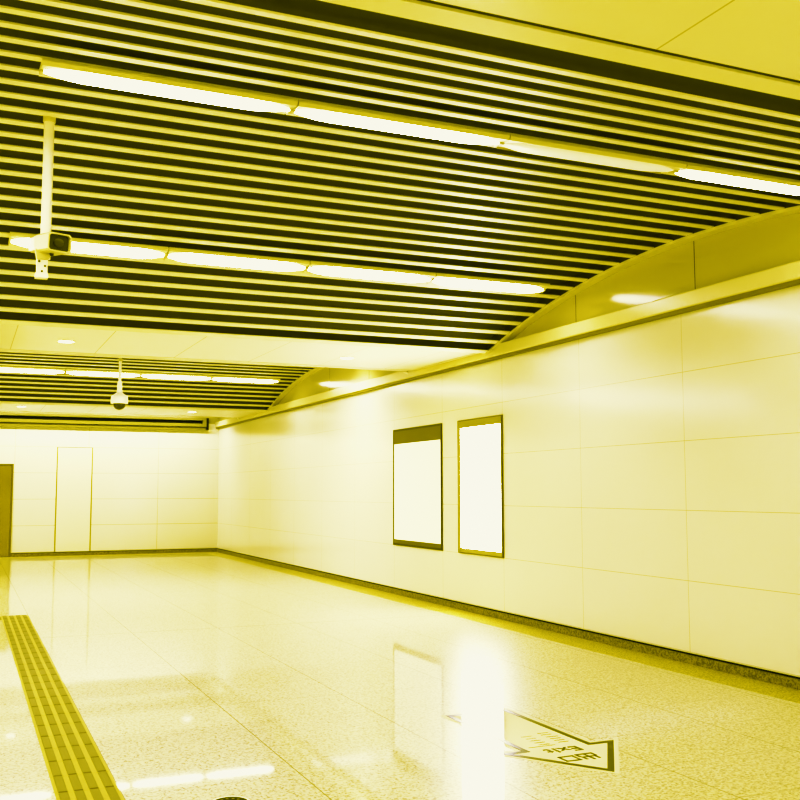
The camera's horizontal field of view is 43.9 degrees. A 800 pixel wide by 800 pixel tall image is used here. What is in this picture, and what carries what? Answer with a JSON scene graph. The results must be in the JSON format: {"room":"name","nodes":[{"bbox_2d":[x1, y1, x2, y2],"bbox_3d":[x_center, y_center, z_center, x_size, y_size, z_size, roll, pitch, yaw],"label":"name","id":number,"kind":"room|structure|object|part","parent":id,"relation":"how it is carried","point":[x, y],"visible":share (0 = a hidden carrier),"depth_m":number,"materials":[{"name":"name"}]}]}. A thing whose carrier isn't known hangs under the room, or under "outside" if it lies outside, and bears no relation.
{"room":"metro station","nodes":[
{"label":"metro station","id":0,"kind":"room"},
{"bbox_2d":[0,411,218,552],"bbox_3d":[-10.006,1.430,22.755,11.760,4.350,0.200,2,-6,-24],"label":"wall","id":1,"kind":"structure","parent":0,"point":[153,489],"depth_m":24.07,"materials":[{"name":"tile"}]},
{"bbox_2d":[0,464,13,556],"bbox_3d":[-9.414,2.542,22.850,0.900,2.150,0.135,2,-6,-24],"label":"door","id":2,"kind":"structure","parent":1,"relation":"in","point":[6,480],"depth_m":22.96,"materials":[{"name":"gold metal"}]},
{"bbox_2d":[54,447,92,551],"bbox_3d":[-7.756,2.357,23.589,0.825,2.470,0.072,2,-6,-24],"label":"door","id":3,"kind":"structure","parent":1,"relation":"in","point":[74,468],"depth_m":23.56,"materials":[{"name":"beige metal"}]},
{"bbox_2d":[0,412,208,429],"bbox_3d":[-10.092,0.406,22.593,11.400,0.300,0.200,2,-6,-24],"label":"trim","id":4,"kind":"structure","parent":1,"relation":"attached to","point":[3,422],"depth_m":23.80,"materials":[{"name":"yellow metal"}]},
{"bbox_2d":[11,548,216,556],"bbox_3d":[-9.969,3.547,22.454,11.738,0.078,0.022,2,-6,-24],"label":"baseboard","id":5,"kind":"structure","parent":1,"relation":"attached to","point":[186,550],"depth_m":23.77,"materials":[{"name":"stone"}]},
{"bbox_2d":[0,396,266,417],"bbox_3d":[-8.532,-0.041,19.508,11.760,0.300,2.225,2,-6,-24],"label":"ceiling beam","id":6,"kind":"structure","parent":0,"point":[3,406],"depth_m":20.48,"materials":[{"name":"metal"}]},
{"bbox_3d":[-8.538,-0.040,19.521,11.760,0.300,2.195,2,-6,-24],"label":"edge trim","id":7,"kind":"part","parent":6,"relation":"part of","materials":[{"name":"beige ceramic"}]},
{"bbox_3d":[-8.585,-0.049,19.417,11.590,0.300,2.040,2,-6,-24],"label":"beam panel","id":8,"kind":"part","parent":6,"relation":"part of","materials":[{"name":"ceramic"}]},
{"bbox_2d":[0,350,407,411],"bbox_3d":[-6.643,-0.622,15.241,11.749,0.729,7.308,2,-6,-24],"label":"ceiling","id":9,"kind":"structure","parent":0,"point":[12,384],"depth_m":18.58,"materials":[{"name":"beige metal"}]},
{"bbox_2d":[0,366,65,373],"bbox_3d":[-6.467,-0.517,17.157,1.293,0.075,0.263,2,-6,-24],"label":"fluorescent light","id":10,"kind":"object","parent":9,"relation":"attached to","point":[2,368],"visible":1,"depth_m":17.12,"materials":[{"name":"beige plastic"}]},
{"bbox_2d":[65,369,140,376],"bbox_3d":[-5.282,-0.471,17.674,1.293,0.075,0.263,2,-6,-24],"label":"fluorescent light","id":11,"kind":"object","parent":9,"relation":"attached to","point":[68,371],"visible":0.96,"depth_m":17.58,"materials":[{"name":"beige plastic"}]},
{"bbox_2d":[110,358,127,409],"bbox_3d":[-4.742,-0.279,16.798,0.292,0.893,0.292,2,-6,-24],"label":"dome camera","id":12,"kind":"object","parent":9,"relation":"hanging from","point":[119,399],"visible":0.98,"depth_m":16.71,"materials":[{"name":"beige plastic"}]},
{"bbox_3d":[-6.630,-0.700,15.217,11.749,0.579,7.240,2,-6,-24],"label":"backing panel","id":13,"kind":"part","parent":9,"relation":"part of","materials":[{"name":"yellow"}]},
{"bbox_2d":[140,372,212,379],"bbox_3d":[-4.098,-0.425,18.191,1.293,0.075,0.263,2,-6,-24],"label":"fluorescent light","id":14,"kind":"object","parent":9,"relation":"attached to","point":[143,374],"visible":1,"depth_m":18.11,"materials":[{"name":"beige plastic"}]},
{"bbox_2d":[142,375,210,379],"bbox_3d":[-4.096,-0.405,18.184,1.245,0.022,0.220,2,-14,-24],"label":"diffuser","id":15,"kind":"object","parent":14,"relation":"attached to","point":[184,377],"depth_m":18.16,"materials":[{"name":"beige plastic"}]},
{"bbox_2d":[211,376,279,382],"bbox_3d":[-2.914,-0.379,18.707,1.293,0.075,0.263,2,-6,-24],"label":"fluorescent light","id":16,"kind":"object","parent":9,"relation":"attached to","point":[215,378],"visible":1,"depth_m":18.63,"materials":[{"name":"beige plastic"}]},
{"bbox_2d":[212,378,277,382],"bbox_3d":[-2.912,-0.358,18.701,1.245,0.022,0.220,2,-14,-24],"label":"diffuser","id":17,"kind":"object","parent":16,"relation":"attached to","point":[253,380],"depth_m":18.67,"materials":[{"name":"beige plastic"}]},
{"bbox_3d":[-1.294,-0.343,17.531,0.098,0.579,7.240,2,-6,-24],"label":"arched trim","id":18,"kind":"part","parent":9,"relation":"part of","materials":[{"name":"metal"}]},
{"bbox_2d":[0,311,487,371],"bbox_3d":[-4.680,-0.852,10.752,11.760,0.300,2.225,2,-6,-24],"label":"ceiling beam","id":19,"kind":"structure","parent":0,"point":[25,338],"depth_m":11.63,"materials":[{"name":"metal"}]},
{"bbox_2d":[57,340,74,342],"bbox_3d":[-3.765,-0.658,11.189,0.196,0.008,0.196,2,-6,-24],"label":"recessed light","id":20,"kind":"object","parent":19,"relation":"attached to","point":[60,341],"visible":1,"depth_m":11.17,"materials":[{"name":"beige plastic"}]},
{"bbox_3d":[-4.686,-0.851,10.766,11.760,0.300,2.195,2,-6,-24],"label":"edge trim","id":21,"kind":"part","parent":19,"relation":"part of","materials":[{"name":"beige ceramic"}]},
{"bbox_2d":[0,0,799,353],"bbox_3d":[-2.791,-1.433,6.485,11.749,0.729,7.308,2,-6,-24],"label":"ceiling","id":22,"kind":"structure","parent":0,"point":[129,167],"depth_m":7.08,"materials":[{"name":"beige metal"}]},
{"bbox_2d":[29,116,71,279],"bbox_3d":[-2.048,-1.201,5.806,0.151,0.998,0.292,5,-7,-44],"label":"security camera","id":23,"kind":"object","parent":22,"relation":"hanging from","point":[46,244],"visible":1,"depth_m":5.82,"materials":[{"name":"beige"}]},
{"bbox_3d":[-2.081,-0.761,5.762,0.072,0.113,0.060,2,-6,-24],"label":"bracket plate","id":24,"kind":"part","parent":23,"relation":"part of","materials":[{"name":"beige metal"}]},
{"bbox_2d":[34,232,71,255],"bbox_3d":[-2.009,-0.904,5.745,0.143,0.126,0.191,5,-7,-44],"label":"security camera","id":25,"kind":"object","parent":23,"relation":"attached to","point":[45,243],"depth_m":5.70,"materials":[{"name":"beige plastic"}]},
{"bbox_3d":[-1.964,-0.902,5.700,0.124,0.091,0.017,5,-7,-44],"label":"glass","id":26,"kind":"part","parent":23,"relation":"part of","materials":[{"name":"black glass"}]},
{"bbox_2d":[71,238,167,259],"bbox_3d":[-2.374,-1.313,8.418,0.813,0.076,0.513,2,-6,-24],"label":"fluorescent light","id":27,"kind":"object","parent":22,"relation":"attached to","point":[97,247],"depth_m":8.52,"materials":[{"name":"beige"}]},
{"bbox_2d":[11,239,163,257],"bbox_3d":[-2.652,-1.285,8.484,1.245,0.022,0.220,2,-14,-24],"label":"diffuser","id":28,"kind":"object","parent":27,"relation":"attached to","point":[88,246],"depth_m":8.50,"materials":[{"name":"beige plastic"}]},
{"bbox_2d":[39,58,297,114],"bbox_3d":[-1.183,-1.611,5.145,1.293,0.077,0.262,2,-6,-24],"label":"fluorescent light","id":29,"kind":"object","parent":22,"relation":"attached to","point":[49,68],"visible":1,"depth_m":5.05,"materials":[{"name":"beige plastic"}]},
{"bbox_2d":[44,70,288,110],"bbox_3d":[-1.185,-1.589,5.148,1.245,0.022,0.220,2,3,-24],"label":"diffuser","id":30,"kind":"object","parent":29,"relation":"attached to","point":[111,79],"depth_m":5.07,"materials":[{"name":"beige plastic"}]},
{"bbox_2d":[164,247,309,272],"bbox_3d":[-1.470,-1.260,9.008,1.293,0.076,0.262,2,-6,-24],"label":"fluorescent light","id":31,"kind":"object","parent":22,"relation":"attached to","point":[173,254],"visible":1,"depth_m":8.93,"materials":[{"name":"beige"}]},
{"bbox_2d":[168,253,304,270],"bbox_3d":[-1.468,-1.239,9.001,1.245,0.022,0.220,2,-14,-24],"label":"diffuser","id":32,"kind":"object","parent":31,"relation":"attached to","point":[220,259],"depth_m":8.95,"materials":[{"name":"beige plastic"}]},
{"bbox_2d":[302,261,435,283],"bbox_3d":[-0.286,-1.214,9.525,1.293,0.076,0.262,2,-6,-24],"label":"fluorescent light","id":33,"kind":"object","parent":22,"relation":"attached to","point":[315,267],"visible":1,"depth_m":9.45,"materials":[{"name":"beige"}]},
{"bbox_2d":[308,267,429,282],"bbox_3d":[-0.284,-1.193,9.518,1.245,0.022,0.220,2,-14,-24],"label":"diffuser","id":34,"kind":"object","parent":33,"relation":"attached to","point":[375,273],"depth_m":9.48,"materials":[{"name":"beige plastic"}]},
{"bbox_2d":[286,100,509,146],"bbox_3d":[0.002,-1.565,5.662,1.293,0.077,0.262,2,-6,-24],"label":"fluorescent light","id":35,"kind":"object","parent":22,"relation":"attached to","point":[304,109],"visible":0.98,"depth_m":5.57,"materials":[{"name":"beige plastic"}]},
{"bbox_2d":[295,110,497,143],"bbox_3d":[-0.001,-1.543,5.664,1.245,0.022,0.220,2,3,-24],"label":"diffuser","id":36,"kind":"object","parent":35,"relation":"attached to","point":[356,118],"depth_m":5.59,"materials":[{"name":"beige plastic"}]},
{"bbox_2d":[427,273,549,293],"bbox_3d":[0.898,-1.168,10.041,1.293,0.076,0.262,2,-6,-24],"label":"fluorescent light","id":37,"kind":"object","parent":22,"relation":"attached to","point":[442,279],"visible":1,"depth_m":9.96,"materials":[{"name":"beige"}]},
{"bbox_2d":[433,278,543,292],"bbox_3d":[0.900,-1.147,10.034,1.245,0.022,0.220,2,-14,-24],"label":"diffuser","id":38,"kind":"object","parent":37,"relation":"attached to","point":[494,284],"depth_m":9.99,"materials":[{"name":"beige plastic"}]},
{"bbox_2d":[490,135,686,173],"bbox_3d":[1.186,-1.519,6.178,1.293,0.077,0.262,2,-6,-24],"label":"fluorescent light","id":39,"kind":"object","parent":22,"relation":"attached to","point":[515,143],"visible":0.98,"depth_m":6.08,"materials":[{"name":"beige plastic"}]},
{"bbox_2d":[502,143,673,171],"bbox_3d":[1.184,-1.497,6.181,1.245,0.022,0.220,2,3,-24],"label":"diffuser","id":40,"kind":"object","parent":39,"relation":"attached to","point":[554,150],"depth_m":6.10,"materials":[{"name":"beige plastic"}]},
{"bbox_3d":[2.558,-1.154,8.775,0.098,0.579,7.240,2,-6,-24],"label":"arched trim","id":41,"kind":"part","parent":22,"relation":"part of","materials":[{"name":"beige ceramic"}]},
{"bbox_2d":[663,164,799,194],"bbox_3d":[2.370,-1.473,6.695,1.293,0.077,0.262,2,-6,-24],"label":"fluorescent light","id":42,"kind":"object","parent":22,"relation":"attached to","point":[696,172],"visible":1,"depth_m":6.56,"materials":[{"name":"beige plastic"}]},
{"bbox_2d":[0,553,799,799],"bbox_3d":[-3.585,2.344,7.958,12.160,0.200,32.190,2,-6,-24],"label":"floor","id":43,"kind":"structure","parent":0,"point":[194,676],"depth_m":7.06,"materials":[{"name":"stone"}]},
{"bbox_2d":[1,615,124,799],"bbox_3d":[-2.073,2.068,6.123,0.304,0.010,12.975,2,-6,-24],"label":"tactile paving","id":44,"kind":"object","parent":43,"relation":"on","point":[76,768],"visible":1,"depth_m":6.33,"materials":[{"name":"yellow"}]},
{"bbox_2d":[214,796,248,799],"bbox_3d":[-0.823,1.947,4.803,0.196,0.005,0.196,2,-6,-24],"label":"cover plate","id":45,"kind":"object","parent":43,"relation":"on","point":[226,797],"visible":1,"depth_m":4.86,"materials":[{"name":"beige"}]},
{"bbox_3d":[-0.823,1.948,4.803,0.172,0.004,0.172,-2,-5,17],"label":"plate","id":46,"kind":"part","parent":45,"relation":"part of","materials":[{"name":"yellow paint"}]},
{"bbox_2d":[440,708,619,773],"bbox_3d":[0.848,2.059,6.031,0.897,0.002,1.647,2,-6,-24],"label":"arrow sign","id":47,"kind":"object","parent":43,"relation":"on","point":[531,739],"visible":1,"depth_m":5.95,"materials":[{"name":"beige"}]},
{"bbox_2d":[217,213,799,676],"bbox_3d":[1.889,0.291,10.557,0.200,4.350,31.790,2,-6,-24],"label":"wall","id":48,"kind":"structure","parent":0,"point":[651,470],"depth_m":9.81,"materials":[{"name":"tile"}]},
{"bbox_2d":[0,552,799,702],"bbox_3d":[-3.577,2.243,7.959,11.708,0.002,31.768,2,-6,-24],"label":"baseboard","id":49,"kind":"structure","parent":48,"relation":"attached to","point":[766,688],"depth_m":10.00,"materials":[{"name":"stone"}]},
{"bbox_2d":[393,423,442,550],"bbox_3d":[0.232,1.226,14.001,0.016,1.695,1.640,2,-6,-24],"label":"advertising lightbox","id":50,"kind":"object","parent":48,"relation":"attached to","point":[417,451],"visible":1,"depth_m":13.94,"materials":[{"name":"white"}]},
{"bbox_2d":[457,415,503,557],"bbox_3d":[0.986,1.067,12.280,0.022,1.695,1.150,2,-6,-24],"label":"advertising lightbox","id":51,"kind":"object","parent":48,"relation":"attached to","point":[479,440],"visible":1,"depth_m":12.24,"materials":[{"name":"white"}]},
{"bbox_2d":[215,260,799,428],"bbox_3d":[1.753,-0.715,10.590,0.095,0.136,31.790,2,-6,-24],"label":"trim","id":52,"kind":"structure","parent":48,"relation":"attached to","point":[788,272],"depth_m":9.92,"materials":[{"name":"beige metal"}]},
{"bbox_2d":[216,548,799,689],"bbox_3d":[1.790,2.415,10.316,0.022,0.078,31.790,2,-6,-24],"label":"baseboard","id":53,"kind":"structure","parent":48,"relation":"attached to","point":[759,675],"depth_m":10.16,"materials":[{"name":"stone"}]},
{"bbox_2d":[319,0,799,99],"bbox_3d":[-0.828,-1.663,1.996,11.760,0.300,2.225,2,-6,-24],"label":"ceiling panel","id":54,"kind":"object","parent":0,"point":[754,45],"depth_m":3.63,"materials":[{"name":"paint"}]},
{"bbox_3d":[-0.881,-1.671,1.905,11.590,0.300,2.040,2,-6,-24],"label":"beam panel","id":55,"kind":"part","parent":54,"relation":"part of","materials":[{"name":"ceramic"}]}
]}

